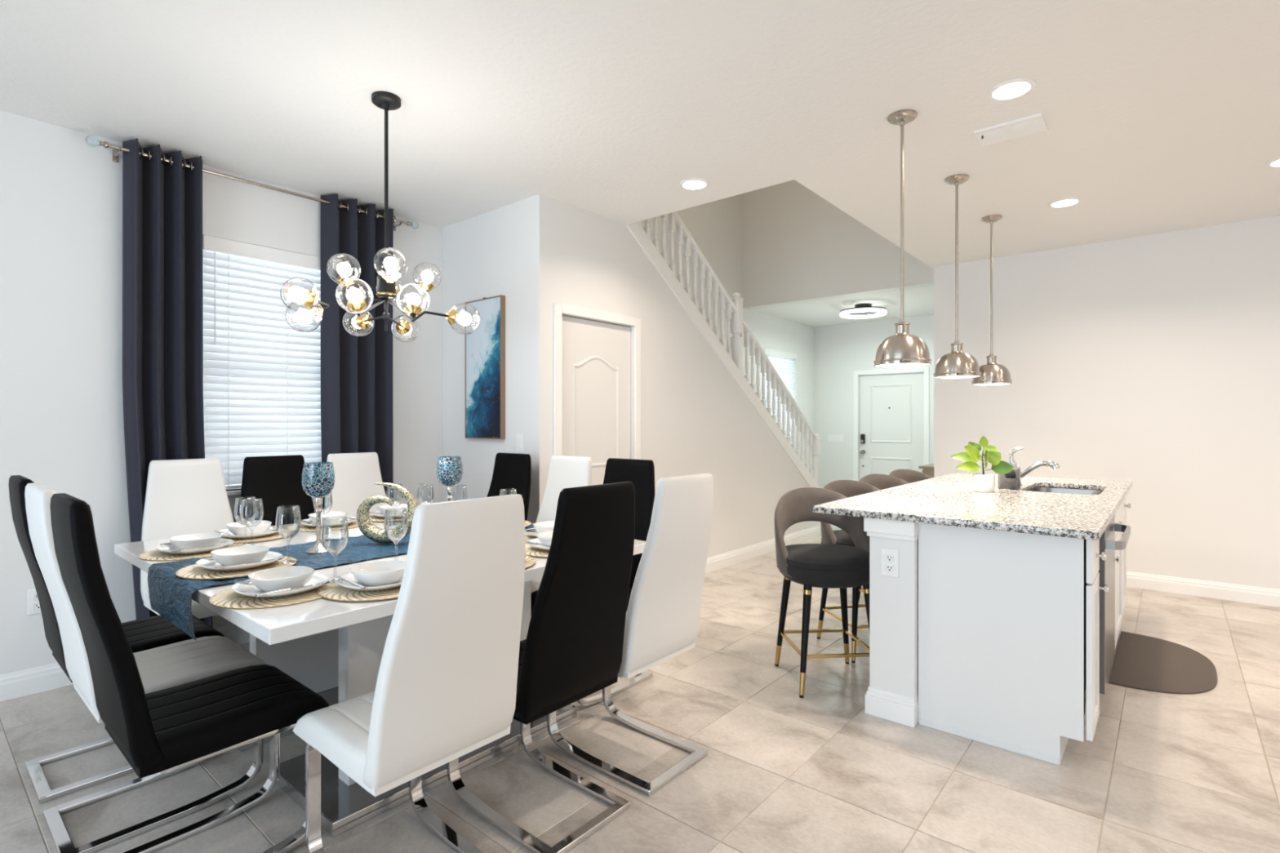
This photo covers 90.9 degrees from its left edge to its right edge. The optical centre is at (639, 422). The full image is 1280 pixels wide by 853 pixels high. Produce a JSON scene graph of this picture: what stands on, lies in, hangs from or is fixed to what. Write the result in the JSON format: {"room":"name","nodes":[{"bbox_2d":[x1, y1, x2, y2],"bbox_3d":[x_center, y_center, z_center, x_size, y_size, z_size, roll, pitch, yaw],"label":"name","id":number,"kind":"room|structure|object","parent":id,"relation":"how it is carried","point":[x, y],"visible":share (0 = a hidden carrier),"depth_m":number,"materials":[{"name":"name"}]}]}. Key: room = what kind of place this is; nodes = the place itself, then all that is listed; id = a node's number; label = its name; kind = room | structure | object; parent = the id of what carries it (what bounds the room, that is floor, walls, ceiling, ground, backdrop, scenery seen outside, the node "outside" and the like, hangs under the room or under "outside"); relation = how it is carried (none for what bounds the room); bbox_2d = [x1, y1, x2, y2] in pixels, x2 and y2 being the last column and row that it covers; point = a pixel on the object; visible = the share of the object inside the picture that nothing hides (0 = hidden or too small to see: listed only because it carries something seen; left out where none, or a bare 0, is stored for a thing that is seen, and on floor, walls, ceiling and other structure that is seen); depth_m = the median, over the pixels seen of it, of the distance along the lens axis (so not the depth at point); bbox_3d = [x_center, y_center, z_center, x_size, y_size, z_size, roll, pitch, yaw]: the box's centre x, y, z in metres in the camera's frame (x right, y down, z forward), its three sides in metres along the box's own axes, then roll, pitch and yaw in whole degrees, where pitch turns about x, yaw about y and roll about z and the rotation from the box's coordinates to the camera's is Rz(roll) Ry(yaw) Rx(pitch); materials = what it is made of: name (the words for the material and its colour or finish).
{"room":"dining room","nodes":[
{"label":"dining room","id":0,"kind":"room"},
{"bbox_2d":[0,110,813,675],"bbox_3d":[-1.622,-1.350,4.702,0.180,5.300,13.500,0,0,40],"label":"wall","id":1,"kind":"structure","parent":0,"point":[62,424],"depth_m":3.20,"materials":[{"name":"white paint"}]},
{"bbox_2d":[27,589,41,615],"bbox_3d":[-2.899,0.863,3.038,0.011,0.120,0.075,0,0,40],"label":"wall outlet","id":2,"kind":"object","parent":1,"relation":"attached to","point":[33,606],"visible":0.48,"depth_m":3.02,"materials":[{"name":"white plastic"}]},
{"bbox_2d":[0,624,249,701],"bbox_3d":[-3.622,1.240,2.176,0.016,0.120,6.660,0,0,40],"label":"baseboard","id":3,"kind":"structure","parent":1,"relation":"attached to","point":[24,682],"depth_m":3.04,"materials":[{"name":"white paint"}]},
{"bbox_2d":[85,135,418,231],"bbox_3d":[-2.177,-1.381,3.809,0.122,0.072,1.794,0,0,40],"label":"curtain rod","id":4,"kind":"object","parent":1,"relation":"attached to","point":[92,141],"visible":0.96,"depth_m":3.57,"materials":[{"name":"silver metal"}]},
{"bbox_2d":[122,138,213,627],"bbox_3d":[-2.506,-0.081,3.362,0.126,2.722,0.387,0,0,40],"label":"curtain","id":5,"kind":"object","parent":4,"relation":"hanging from","point":[163,415],"visible":0.63,"depth_m":3.31,"materials":[{"name":"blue fabric"}]},
{"bbox_2d":[320,193,395,511],"bbox_3d":[-1.834,-0.081,4.163,0.128,2.722,0.493,0,0,40],"label":"curtain","id":6,"kind":"object","parent":4,"relation":"hanging from","point":[357,416],"visible":0.57,"depth_m":4.10,"materials":[{"name":"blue fabric"}]},
{"bbox_2d":[202,248,320,495],"bbox_3d":[-2.228,-0.318,3.944,0.190,1.485,0.960,0,0,40],"label":"window","id":7,"kind":"structure","parent":1,"relation":"in","point":[232,492],"depth_m":3.67,"materials":[{"name":"white plastic"}]},
{"bbox_2d":[202,235,321,488],"bbox_3d":[-2.195,-0.335,3.916,0.077,1.446,0.896,0,0,40],"label":"window blind","id":8,"kind":"object","parent":7,"relation":"attached to","point":[266,427],"visible":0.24,"depth_m":3.80,"materials":[{"name":"white paint"}]},
{"bbox_2d":[765,359,796,450],"bbox_3d":[1.928,-0.287,8.876,0.190,1.425,1.000,0,0,40],"label":"window","id":9,"kind":"structure","parent":1,"relation":"in","point":[784,359],"depth_m":9.24,"materials":[{"name":"white plastic"}]},
{"bbox_2d":[764,347,796,444],"bbox_3d":[1.962,-0.305,8.848,0.077,1.386,0.936,0,0,40],"label":"window blind","id":10,"kind":"object","parent":9,"relation":"attached to","point":[770,353],"visible":0.32,"depth_m":8.93,"materials":[{"name":"white paint"}]},
{"bbox_2d":[442,194,552,522],"bbox_3d":[-1.026,-0.077,4.415,1.100,2.755,0.110,0,0,40],"label":"wall","id":11,"kind":"structure","parent":0,"point":[507,251],"depth_m":4.22,"materials":[{"name":"white paint"}]},
{"bbox_2d":[465,294,505,439],"bbox_3d":[-1.074,-0.373,4.358,0.410,0.976,0.037,0,0,40],"label":"wall art","id":12,"kind":"object","parent":11,"relation":"attached to","point":[485,348],"visible":0.99,"depth_m":4.32,"materials":[{"name":"blue fabric"}]},
{"bbox_2d":[0,0,1279,327],"bbox_3d":[1.720,-1.575,1.885,9.000,0.240,13.500,0,0,40],"label":"ceiling","id":13,"kind":"structure","parent":0,"point":[1160,116],"depth_m":2.83,"materials":[{"name":"white paint"}]},
{"bbox_2d":[280,90,480,342],"bbox_3d":[-1.222,-0.918,2.890,0.780,1.073,0.741,0,0,-35],"label":"chandelier","id":14,"kind":"object","parent":13,"relation":"hanging from","point":[386,289],"visible":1,"depth_m":2.80,"materials":[{"name":"clear glass"}]},
{"bbox_2d":[679,177,709,190],"bbox_3d":[0.332,-1.451,3.854,0.184,0.008,0.184,0,0,40],"label":"recessed light","id":15,"kind":"object","parent":13,"relation":"in","point":[695,184],"visible":1,"depth_m":3.84,"materials":[{"name":"white plastic"}]},
{"bbox_2d":[840,303,887,319],"bbox_3d":[2.771,-1.390,7.826,0.554,0.130,0.554,0,0,40],"label":"ceiling lamp","id":16,"kind":"object","parent":13,"relation":"attached to","point":[860,308],"visible":1,"depth_m":7.74,"materials":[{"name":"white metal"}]},
{"bbox_2d":[873,109,932,368],"bbox_3d":[1.245,-0.860,2.998,0.260,1.191,0.260,0,0,40],"label":"pendant lamp","id":17,"kind":"object","parent":13,"relation":"hanging from","point":[903,349],"visible":1,"depth_m":2.95,"materials":[{"name":"silver metal"}]},
{"bbox_2d":[875,363,928,367],"bbox_3d":[1.247,-0.272,2.998,0.241,0.016,0.241,0,0,40],"label":"diffuser","id":18,"kind":"object","parent":17,"relation":"attached to","point":[877,365],"depth_m":2.96,"materials":[{"name":"white"}]},
{"bbox_2d":[933,173,981,378],"bbox_3d":[1.889,-0.860,3.761,0.260,1.191,0.260,0,0,40],"label":"pendant lamp","id":19,"kind":"object","parent":13,"relation":"hanging from","point":[957,364],"visible":1,"depth_m":3.73,"materials":[{"name":"silver metal"}]},
{"bbox_2d":[971,214,1012,385],"bbox_3d":[2.502,-0.860,4.489,0.260,1.191,0.260,0,0,40],"label":"pendant lamp","id":20,"kind":"object","parent":13,"relation":"hanging from","point":[993,373],"visible":0.91,"depth_m":4.45,"materials":[{"name":"silver metal"}]},
{"bbox_2d":[973,112,1048,146],"bbox_3d":[1.844,-1.442,3.135,0.290,0.026,0.200,0,0,40],"label":"ceiling vent","id":21,"kind":"object","parent":13,"relation":"in","point":[1033,124],"visible":1,"depth_m":3.12,"materials":[{"name":"white plastic"}]},
{"bbox_2d":[986,78,1035,101],"bbox_3d":[1.625,-1.451,2.759,0.184,0.008,0.184,0,0,40],"label":"recessed light","id":22,"kind":"object","parent":13,"relation":"in","point":[1012,89],"visible":1,"depth_m":2.75,"materials":[{"name":"white paint"}]},
{"bbox_2d":[1048,197,1081,208],"bbox_3d":[2.815,-1.451,4.177,0.184,0.008,0.184,0,0,40],"label":"recessed light","id":23,"kind":"object","parent":13,"relation":"in","point":[1064,202],"visible":1,"depth_m":4.17,"materials":[{"name":"white plastic"}]},
{"bbox_2d":[0,524,1279,852],"bbox_3d":[1.752,1.360,1.924,9.000,0.120,13.600,0,0,40],"label":"floor","id":24,"kind":"structure","parent":0,"point":[781,771],"depth_m":2.34,"materials":[{"name":"beige tile"}]},
{"bbox_2d":[8,475,226,803],"bbox_3d":[-2.018,0.748,2.455,0.430,1.103,0.602,0,0,40],"label":"dining chair","id":25,"kind":"object","parent":24,"relation":"on","point":[157,631],"visible":0.44,"depth_m":2.32,"materials":[{"name":"black leather"}]},
{"bbox_2d":[24,483,268,852],"bbox_3d":[-1.667,0.748,2.157,0.430,1.103,0.602,0,0,40],"label":"dining chair","id":26,"kind":"object","parent":24,"relation":"on","point":[174,664],"visible":0.66,"depth_m":2.06,"materials":[{"name":"white leather"}]},
{"bbox_2d":[140,457,234,618],"bbox_3d":[-2.187,0.748,3.157,0.602,1.103,0.430,0,0,40],"label":"dining chair","id":27,"kind":"object","parent":24,"relation":"on","point":[187,496],"visible":0.27,"depth_m":3.28,"materials":[{"name":"white leather"}]},
{"bbox_2d":[49,493,329,852],"bbox_3d":[-1.312,0.748,1.864,0.430,1.103,0.602,0,0,40],"label":"dining chair","id":28,"kind":"object","parent":24,"relation":"on","point":[164,731],"visible":0.84,"depth_m":1.72,"materials":[{"name":"black leather"}]},
{"bbox_2d":[239,454,315,651],"bbox_3d":[-1.910,0.748,3.486,0.602,1.103,0.430,0,0,40],"label":"dining chair","id":29,"kind":"object","parent":24,"relation":"on","point":[277,480],"visible":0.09,"depth_m":3.62,"materials":[{"name":"black leather"}]},
{"bbox_2d":[324,452,388,516],"bbox_3d":[-1.614,0.748,3.838,0.602,1.103,0.430,0,0,40],"label":"dining chair","id":30,"kind":"object","parent":24,"relation":"on","point":[355,473],"visible":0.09,"depth_m":3.98,"materials":[{"name":"white leather"}]},
{"bbox_2d":[114,515,645,837],"bbox_3d":[-1.139,0.920,2.815,1.780,0.760,1.572,0,0,40],"label":"dining table","id":31,"kind":"object","parent":24,"relation":"on","point":[334,648],"visible":0.37,"depth_m":2.22,"materials":[{"name":"white paint"}]},
{"bbox_2d":[137,542,246,560],"bbox_3d":[-1.861,0.538,2.634,0.372,0.003,0.372,0,0,3],"label":"placemat","id":32,"kind":"object","parent":31,"relation":"on","point":[154,554],"visible":0.33,"depth_m":2.54,"materials":[{"name":"beige wicker"}]},
{"bbox_2d":[155,537,234,554],"bbox_3d":[-1.857,0.523,2.638,0.262,0.026,0.262,0,0,40],"label":"plate","id":33,"kind":"object","parent":32,"relation":"on","point":[166,548],"visible":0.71,"depth_m":2.59,"materials":[{"name":"white ceramic"}]},
{"bbox_2d":[168,532,222,549],"bbox_3d":[-1.857,0.503,2.638,0.176,0.050,0.176,0,0,40],"label":"bowl","id":34,"kind":"object","parent":33,"relation":"on","point":[209,539],"visible":0.9,"depth_m":2.61,"materials":[{"name":"white ceramic"}]},
{"bbox_2d":[147,555,248,639],"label":"table runner","id":35,"kind":"object","parent":31,"relation":"on","point":[171,592],"depth_m":2.16,"materials":[{"name":"blue fabric"}]},
{"bbox_2d":[175,555,297,579],"bbox_3d":[-1.467,0.528,2.306,0.372,0.003,0.372,0,0,31],"label":"placemat","id":36,"kind":"object","parent":35,"relation":"on","point":[194,571],"visible":0.51,"depth_m":2.22,"materials":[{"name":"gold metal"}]},
{"bbox_2d":[195,551,282,571],"bbox_3d":[-1.464,0.513,2.310,0.262,0.026,0.262,0,0,40],"label":"plate","id":37,"kind":"object","parent":36,"relation":"on","point":[211,564],"visible":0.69,"depth_m":2.27,"materials":[{"name":"white ceramic"}]},
{"bbox_2d":[210,545,269,565],"bbox_3d":[-1.464,0.493,2.310,0.176,0.050,0.176,0,0,40],"label":"bowl","id":38,"kind":"object","parent":37,"relation":"on","point":[245,553],"visible":0.93,"depth_m":2.29,"materials":[{"name":"white ceramic"}]},
{"bbox_2d":[275,505,301,564],"bbox_3d":[-1.326,0.424,2.376,0.085,0.212,0.085,0,0,40],"label":"wine glass","id":39,"kind":"object","parent":36,"relation":"on","point":[277,508],"visible":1,"depth_m":2.37,"materials":[{"name":"clear glass"}]},
{"bbox_2d":[221,528,293,543],"bbox_3d":[-1.839,0.535,2.962,0.372,0.003,0.372,0,0,37],"label":"placemat","id":40,"kind":"object","parent":31,"relation":"on","point":[284,532],"visible":0.27,"depth_m":2.90,"materials":[{"name":"beige wicker"}]},
{"bbox_2d":[214,525,281,538],"bbox_3d":[-1.835,0.520,2.959,0.262,0.026,0.262,0,0,40],"label":"plate","id":41,"kind":"object","parent":40,"relation":"on","point":[270,531],"visible":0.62,"depth_m":2.89,"materials":[{"name":"white ceramic"}]},
{"bbox_2d":[226,520,271,535],"bbox_3d":[-1.835,0.500,2.959,0.176,0.050,0.176,0,0,40],"label":"bowl","id":42,"kind":"object","parent":41,"relation":"on","point":[237,529],"visible":0.94,"depth_m":2.92,"materials":[{"name":"white ceramic"}]},
{"bbox_2d":[209,577,330,608],"bbox_3d":[-1.143,0.538,2.003,0.372,0.003,0.372,0,0,22],"label":"placemat","id":43,"kind":"object","parent":31,"relation":"on","point":[228,598],"visible":0.46,"depth_m":1.90,"materials":[{"name":"gold metal"}]},
{"bbox_2d":[231,573,328,597],"bbox_3d":[-1.140,0.523,2.007,0.262,0.026,0.262,0,0,40],"label":"plate","id":44,"kind":"object","parent":43,"relation":"on","point":[248,588],"visible":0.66,"depth_m":1.97,"materials":[{"name":"white ceramic"}]},
{"bbox_2d":[248,565,314,592],"bbox_3d":[-1.140,0.503,2.007,0.176,0.050,0.176,0,0,40],"label":"bowl","id":45,"kind":"object","parent":44,"relation":"on","point":[270,580],"visible":0.91,"depth_m":2.00,"materials":[{"name":"white ceramic"}]},
{"bbox_2d":[255,581,330,596],"bbox_3d":[-1.062,0.511,1.938,0.016,0.007,0.215,0,0,40],"label":"knife","id":46,"kind":"object","parent":44,"relation":"on","point":[310,585],"visible":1,"depth_m":1.91,"materials":[{"name":"silver metal"}]},
{"bbox_2d":[286,520,358,531],"bbox_3d":[-1.629,0.538,3.289,0.372,0.003,0.372,0,0,11],"label":"placemat","id":47,"kind":"object","parent":31,"relation":"on","point":[295,527],"visible":0.34,"depth_m":3.20,"materials":[{"name":"gold metal"}]},
{"bbox_2d":[298,516,356,527],"bbox_3d":[-1.625,0.523,3.285,0.262,0.026,0.262,0,0,40],"label":"plate","id":48,"kind":"object","parent":47,"relation":"on","point":[329,525],"visible":0.49,"depth_m":3.21,"materials":[{"name":"white ceramic"}]},
{"bbox_2d":[307,511,347,524],"bbox_3d":[-1.625,0.503,3.285,0.176,0.050,0.176,0,0,40],"label":"bowl","id":49,"kind":"object","parent":48,"relation":"on","point":[335,517],"visible":0.77,"depth_m":3.25,"materials":[{"name":"white ceramic"}]},
{"bbox_2d":[268,532,410,568],"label":"table runner","id":50,"kind":"object","parent":31,"relation":"on","point":[359,548],"depth_m":2.61,"materials":[{"name":"blue fabric"}]},
{"bbox_2d":[302,462,334,554],"bbox_3d":[-1.323,0.350,2.594,0.122,0.365,0.122,0,0,40],"label":"candle holder","id":51,"kind":"object","parent":50,"relation":"on","point":[317,477],"visible":0.96,"depth_m":2.56,"materials":[{"name":"blue glass"}]},
{"bbox_2d":[302,462,334,497],"bbox_3d":[-1.323,0.239,2.594,0.122,0.143,0.122,0,0,40],"label":"bowl","id":52,"kind":"object","parent":51,"relation":"on","point":[317,477],"depth_m":2.55,"materials":[{"name":"blue glass"}]},
{"bbox_2d":[356,482,417,543],"bbox_3d":[-1.108,0.399,2.765,0.267,0.266,0.063,0,0,1],"label":"ornament","id":53,"kind":"object","parent":50,"relation":"on","point":[375,534],"visible":0.92,"depth_m":2.75,"materials":[{"name":"beige ceramic"}]},
{"bbox_2d":[435,456,462,501],"bbox_3d":[-0.920,0.350,3.044,0.122,0.365,0.122,0,0,0],"label":"candle holder","id":54,"kind":"object","parent":50,"relation":"on","point":[449,473],"visible":0.78,"depth_m":3.00,"materials":[{"name":"blue glass"}]},
{"bbox_2d":[435,456,462,486],"bbox_3d":[-0.920,0.239,3.044,0.122,0.143,0.122,0,0,0],"label":"bowl","id":55,"kind":"object","parent":54,"relation":"on","point":[449,473],"depth_m":3.00,"materials":[{"name":"blue glass"}]},
{"bbox_2d":[317,582,400,601],"bbox_3d":[-0.851,0.535,2.071,0.372,0.003,0.372,0,0,36],"label":"placemat","id":56,"kind":"object","parent":31,"relation":"on","point":[332,591],"visible":0.23,"depth_m":1.96,"materials":[{"name":"gold metal"}]},
{"bbox_2d":[320,515,348,582],"bbox_3d":[-1.026,0.427,2.119,0.085,0.212,0.085,0,0,40],"label":"wine glass","id":57,"kind":"object","parent":56,"relation":"on","point":[331,580],"visible":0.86,"depth_m":2.11,"materials":[{"name":"clear glass"}]},
{"bbox_2d":[334,573,402,591],"bbox_3d":[-0.855,0.520,2.074,0.262,0.026,0.262,0,0,40],"label":"plate","id":58,"kind":"object","parent":56,"relation":"on","point":[348,576],"visible":0.4,"depth_m":1.99,"materials":[{"name":"white ceramic"}]},
{"bbox_2d":[349,560,405,586],"bbox_3d":[-0.855,0.500,2.074,0.176,0.050,0.176,0,0,40],"label":"bowl","id":59,"kind":"object","parent":58,"relation":"on","point":[378,573],"visible":0.91,"depth_m":2.04,"materials":[{"name":"white ceramic"}]},
{"bbox_2d":[368,514,405,521],"bbox_3d":[-1.387,0.535,3.575,0.372,0.003,0.372,0,0,38],"label":"placemat","id":60,"kind":"object","parent":31,"relation":"on","point":[373,518],"visible":0.18,"depth_m":3.46,"materials":[{"name":"gold metal"}]},
{"bbox_2d":[369,510,405,518],"bbox_3d":[-1.384,0.520,3.572,0.262,0.026,0.262,0,0,40],"label":"plate","id":61,"kind":"object","parent":60,"relation":"on","point":[397,516],"visible":0.41,"depth_m":3.47,"materials":[{"name":"white ceramic"}]},
{"bbox_2d":[377,503,407,515],"bbox_3d":[-1.384,0.500,3.572,0.176,0.050,0.176,0,0,40],"label":"bowl","id":62,"kind":"object","parent":61,"relation":"on","point":[400,509],"visible":0.66,"depth_m":3.51,"materials":[{"name":"white ceramic"}]},
{"bbox_2d":[524,533,536,542],"bbox_3d":[-0.404,0.538,2.973,0.372,0.003,0.372,0,0,35],"label":"placemat","id":63,"kind":"object","parent":31,"relation":"on","point":[527,537],"visible":0.05,"depth_m":2.93,"materials":[{"name":"gold metal"}]},
{"bbox_2d":[524,527,537,537],"bbox_3d":[-0.407,0.523,2.969,0.262,0.026,0.262,0,0,40],"label":"plate","id":64,"kind":"object","parent":63,"relation":"on","point":[533,533],"visible":0.2,"depth_m":2.98,"materials":[{"name":"white ceramic"}]},
{"bbox_2d":[533,520,555,533],"bbox_3d":[-0.407,0.503,2.969,0.176,0.050,0.176,0,0,40],"label":"bowl","id":65,"kind":"object","parent":64,"relation":"on","point":[547,526],"visible":0.3,"depth_m":2.94,"materials":[{"name":"white ceramic"}]},
{"bbox_2d":[524,543,549,557],"bbox_3d":[-0.340,0.535,2.680,0.372,0.003,0.372,0,0,19],"label":"placemat","id":66,"kind":"object","parent":31,"relation":"on","point":[529,550],"visible":0.14,"depth_m":2.58,"materials":[{"name":"gold metal"}]},
{"bbox_2d":[526,537,550,551],"bbox_3d":[-0.344,0.520,2.683,0.262,0.026,0.262,0,0,40],"label":"plate","id":67,"kind":"object","parent":66,"relation":"on","point":[536,540],"visible":0.23,"depth_m":2.62,"materials":[{"name":"white ceramic"}]},
{"bbox_2d":[536,530,553,546],"bbox_3d":[-0.344,0.500,2.683,0.176,0.050,0.176,0,0,40],"label":"bowl","id":68,"kind":"object","parent":67,"relation":"on","point":[545,537],"visible":0.37,"depth_m":2.64,"materials":[{"name":"white ceramic"}]},
{"bbox_2d":[293,493,524,852],"bbox_3d":[-0.642,0.748,1.790,0.602,1.103,0.430,0,0,40],"label":"dining chair","id":69,"kind":"object","parent":24,"relation":"on","point":[446,687],"visible":1,"depth_m":1.62,"materials":[{"name":"white leather"}]},
{"bbox_2d":[486,453,531,520],"bbox_3d":[-0.980,0.748,3.749,0.430,1.103,0.602,0,0,40],"label":"dining chair","id":70,"kind":"object","parent":24,"relation":"on","point":[512,471],"visible":0.11,"depth_m":3.91,"materials":[{"name":"black leather"}]},
{"bbox_2d":[446,481,635,852],"bbox_3d":[-0.344,0.748,2.153,0.602,1.103,0.430,0,0,40],"label":"dining chair","id":71,"kind":"object","parent":24,"relation":"on","point":[571,651],"visible":0.79,"depth_m":1.98,"materials":[{"name":"black leather"}]},
{"bbox_2d":[530,455,592,593],"bbox_3d":[-0.579,0.748,3.410,0.430,1.103,0.602,0,0,40],"label":"dining chair","id":72,"kind":"object","parent":24,"relation":"on","point":[564,472],"visible":0.12,"depth_m":3.61,"materials":[{"name":"white leather"}]},
{"bbox_2d":[530,457,654,705],"bbox_3d":[-0.236,0.748,3.134,0.430,1.103,0.602,0,0,40],"label":"dining chair","id":73,"kind":"object","parent":24,"relation":"on","point":[641,473],"visible":0.27,"depth_m":3.23,"materials":[{"name":"black leather"}]},
{"bbox_2d":[546,473,713,795],"bbox_3d":[-0.045,0.748,2.491,0.602,1.103,0.430,0,0,40],"label":"dining chair","id":74,"kind":"object","parent":24,"relation":"on","point":[662,620],"visible":0.73,"depth_m":2.31,"materials":[{"name":"white leather"}]},
{"bbox_2d":[626,211,821,535],"bbox_3d":[0.389,-0.660,6.085,1.112,3.919,4.008,0,0,40],"label":"stair railing","id":75,"kind":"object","parent":24,"relation":"on","point":[731,358],"depth_m":5.85,"materials":[{"name":"white paint"}]},
{"bbox_2d":[773,487,869,697],"bbox_3d":[0.939,0.828,3.201,0.503,0.946,0.486,0,0,-5],"label":"bar stool","id":76,"kind":"object","parent":24,"relation":"on","point":[829,566],"visible":0.88,"depth_m":3.16,"materials":[{"name":"grey fabric"}]},
{"bbox_2d":[786,543,869,571],"bbox_3d":[0.940,0.675,3.187,0.472,0.058,0.458,0,0,-5],"label":"seat cushion","id":77,"kind":"object","parent":76,"relation":"on","point":[801,557],"depth_m":3.04,"materials":[{"name":"grey fabric"}]},
{"bbox_2d":[817,480,879,662],"bbox_3d":[1.300,0.828,3.650,0.503,0.946,0.485,0,0,-12],"label":"bar stool","id":78,"kind":"object","parent":24,"relation":"on","point":[848,488],"visible":0.2,"depth_m":3.70,"materials":[{"name":"grey fabric"}]},
{"bbox_2d":[821,529,855,546],"bbox_3d":[1.303,0.675,3.636,0.472,0.058,0.458,0,0,-12],"label":"seat cushion","id":79,"kind":"object","parent":78,"relation":"on","point":[838,536],"depth_m":3.55,"materials":[{"name":"grey fabric"}]},
{"bbox_2d":[858,474,908,601],"bbox_3d":[1.673,0.828,4.093,0.503,0.946,0.485,0,0,-15],"label":"bar stool","id":80,"kind":"object","parent":24,"relation":"on","point":[882,482],"visible":0.08,"depth_m":4.29,"materials":[{"name":"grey fabric"}]},
{"bbox_2d":[888,469,932,483],"bbox_3d":[2.046,0.828,4.536,0.503,0.946,0.485,0,0,-18],"label":"bar stool","id":81,"kind":"object","parent":24,"relation":"on","point":[910,476],"visible":0.09,"depth_m":4.74,"materials":[{"name":"grey fabric"}]},
{"bbox_2d":[863,487,1130,764],"bbox_3d":[2.109,0.862,3.464,0.861,0.877,2.425,0,0,40],"label":"kitchen island","id":82,"kind":"object","parent":24,"relation":"on","point":[979,635],"visible":0.69,"depth_m":2.56,"materials":[{"name":"white paint"}]},
{"bbox_2d":[881,547,898,577],"bbox_3d":[1.092,0.615,2.754,0.075,0.120,0.011,0,0,40],"label":"wall outlet","id":83,"kind":"object","parent":82,"relation":"attached to","point":[890,557],"visible":1,"depth_m":2.75,"materials":[{"name":"white plastic"}]},
{"bbox_2d":[813,472,1132,540],"bbox_3d":[2.036,0.408,3.568,1.090,0.030,2.525,0,0,40],"label":"island countertop","id":84,"kind":"structure","parent":82,"relation":"on","point":[948,500],"depth_m":2.99,"materials":[{"name":"stone"}]},
{"bbox_2d":[951,435,1013,492],"bbox_3d":[1.946,0.235,3.574,0.300,0.315,0.169,0,0,-11],"label":"potted plant","id":85,"kind":"object","parent":84,"relation":"on","point":[981,482],"visible":1,"depth_m":3.56,"materials":[{"name":"green plant"}]},
{"bbox_2d":[997,447,1023,489],"bbox_3d":[2.179,0.270,3.708,0.129,0.246,0.157,0,0,40],"label":"soap dispenser","id":86,"kind":"object","parent":84,"relation":"on","point":[1003,482],"visible":0.8,"depth_m":3.70,"materials":[{"name":"silver metal"}]},
{"bbox_2d":[1008,447,1060,485],"bbox_3d":[2.410,0.273,3.854,0.267,0.240,0.064,0,0,40],"label":"faucet","id":87,"kind":"object","parent":84,"relation":"on","point":[1051,464],"visible":0.53,"depth_m":3.84,"materials":[{"name":"silver metal"}]},
{"bbox_2d":[1027,487,1102,494],"bbox_3d":[2.532,0.517,3.757,0.404,0.184,0.704,0,0,40],"label":"sink","id":88,"kind":"object","parent":84,"relation":"in","point":[1054,490],"visible":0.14,"depth_m":4.03,"materials":[{"name":"silver metal"}]},
{"bbox_2d":[1084,514,1130,703],"bbox_3d":[1.864,0.858,2.959,0.677,0.860,0.598,0,0,40],"label":"dishwasher","id":89,"kind":"object","parent":82,"relation":"in","point":[1108,544],"visible":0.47,"depth_m":2.62,"materials":[{"name":"silver metal"}]},
{"bbox_2d":[1109,631,1217,693],"bbox_3d":[2.808,1.292,3.375,0.415,0.015,0.980,0,0,40],"label":"kitchen mat","id":90,"kind":"object","parent":24,"relation":"on","point":[1141,662],"visible":1,"depth_m":3.30,"materials":[{"name":"grey rubber"}]},
{"bbox_2d":[552,199,817,558],"bbox_3d":[0.686,-0.077,5.679,0.110,2.755,4.030,0,0,40],"label":"wall","id":91,"kind":"structure","parent":0,"point":[695,418],"depth_m":5.11,"materials":[{"name":"white paint"}]},
{"bbox_2d":[561,315,630,484],"bbox_3d":[-0.299,0.290,4.448,0.101,2.004,0.745,0,0,40],"label":"closet door","id":92,"kind":"structure","parent":91,"relation":"in","point":[596,355],"depth_m":4.46,"materials":[{"name":"white paint"}]},
{"bbox_2d":[553,302,640,459],"bbox_3d":[-0.278,0.260,4.436,0.018,2.080,0.869,0,0,40],"label":"trim","id":93,"kind":"structure","parent":91,"relation":"attached to","point":[559,308],"depth_m":4.27,"materials":[{"name":"white paint"}]},
{"bbox_2d":[705,525,818,573],"bbox_3d":[1.024,1.240,5.983,0.016,0.120,3.130,0,0,40],"label":"baseboard","id":94,"kind":"structure","parent":91,"relation":"attached to","point":[720,561],"depth_m":6.06,"materials":[{"name":"white paint"}]},
{"bbox_2d":[742,179,933,309],"bbox_3d":[2.387,-2.728,7.240,2.680,2.545,0.150,0,0,40],"label":"wall","id":95,"kind":"structure","parent":0,"point":[798,246],"depth_m":7.46,"materials":[{"name":"white paint"}]},
{"bbox_2d":[813,315,933,488],"bbox_3d":[3.626,-0.077,8.943,2.820,2.755,0.150,0,0,40],"label":"wall","id":96,"kind":"structure","parent":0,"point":[841,349],"depth_m":9.35,"materials":[{"name":"white paint"}]},
{"bbox_2d":[853,366,928,480],"bbox_3d":[3.533,0.273,8.911,1.049,2.055,0.018,0,0,40],"label":"door frame","id":97,"kind":"structure","parent":96,"relation":"attached to","point":[926,369],"depth_m":8.94,"materials":[{"name":"white paint"}]},
{"bbox_2d":[859,373,924,479],"bbox_3d":[3.554,0.306,8.928,0.910,1.971,0.115,0,0,40],"label":"front door","id":98,"kind":"structure","parent":96,"relation":"attached to","point":[891,406],"depth_m":8.94,"materials":[{"name":"white paint"}]},
{"bbox_2d":[933,215,1279,589],"bbox_3d":[5.207,-0.077,3.929,6.300,2.755,0.120,0,0,40],"label":"wall","id":99,"kind":"structure","parent":0,"point":[1152,362],"depth_m":4.90,"materials":[{"name":"white paint"}]},
{"bbox_2d":[1126,571,1279,607],"bbox_3d":[5.087,1.240,3.942,6.100,0.120,0.016,0,0,40],"label":"baseboard","id":100,"kind":"structure","parent":99,"relation":"attached to","point":[1231,592],"depth_m":4.68,"materials":[{"name":"white paint"}]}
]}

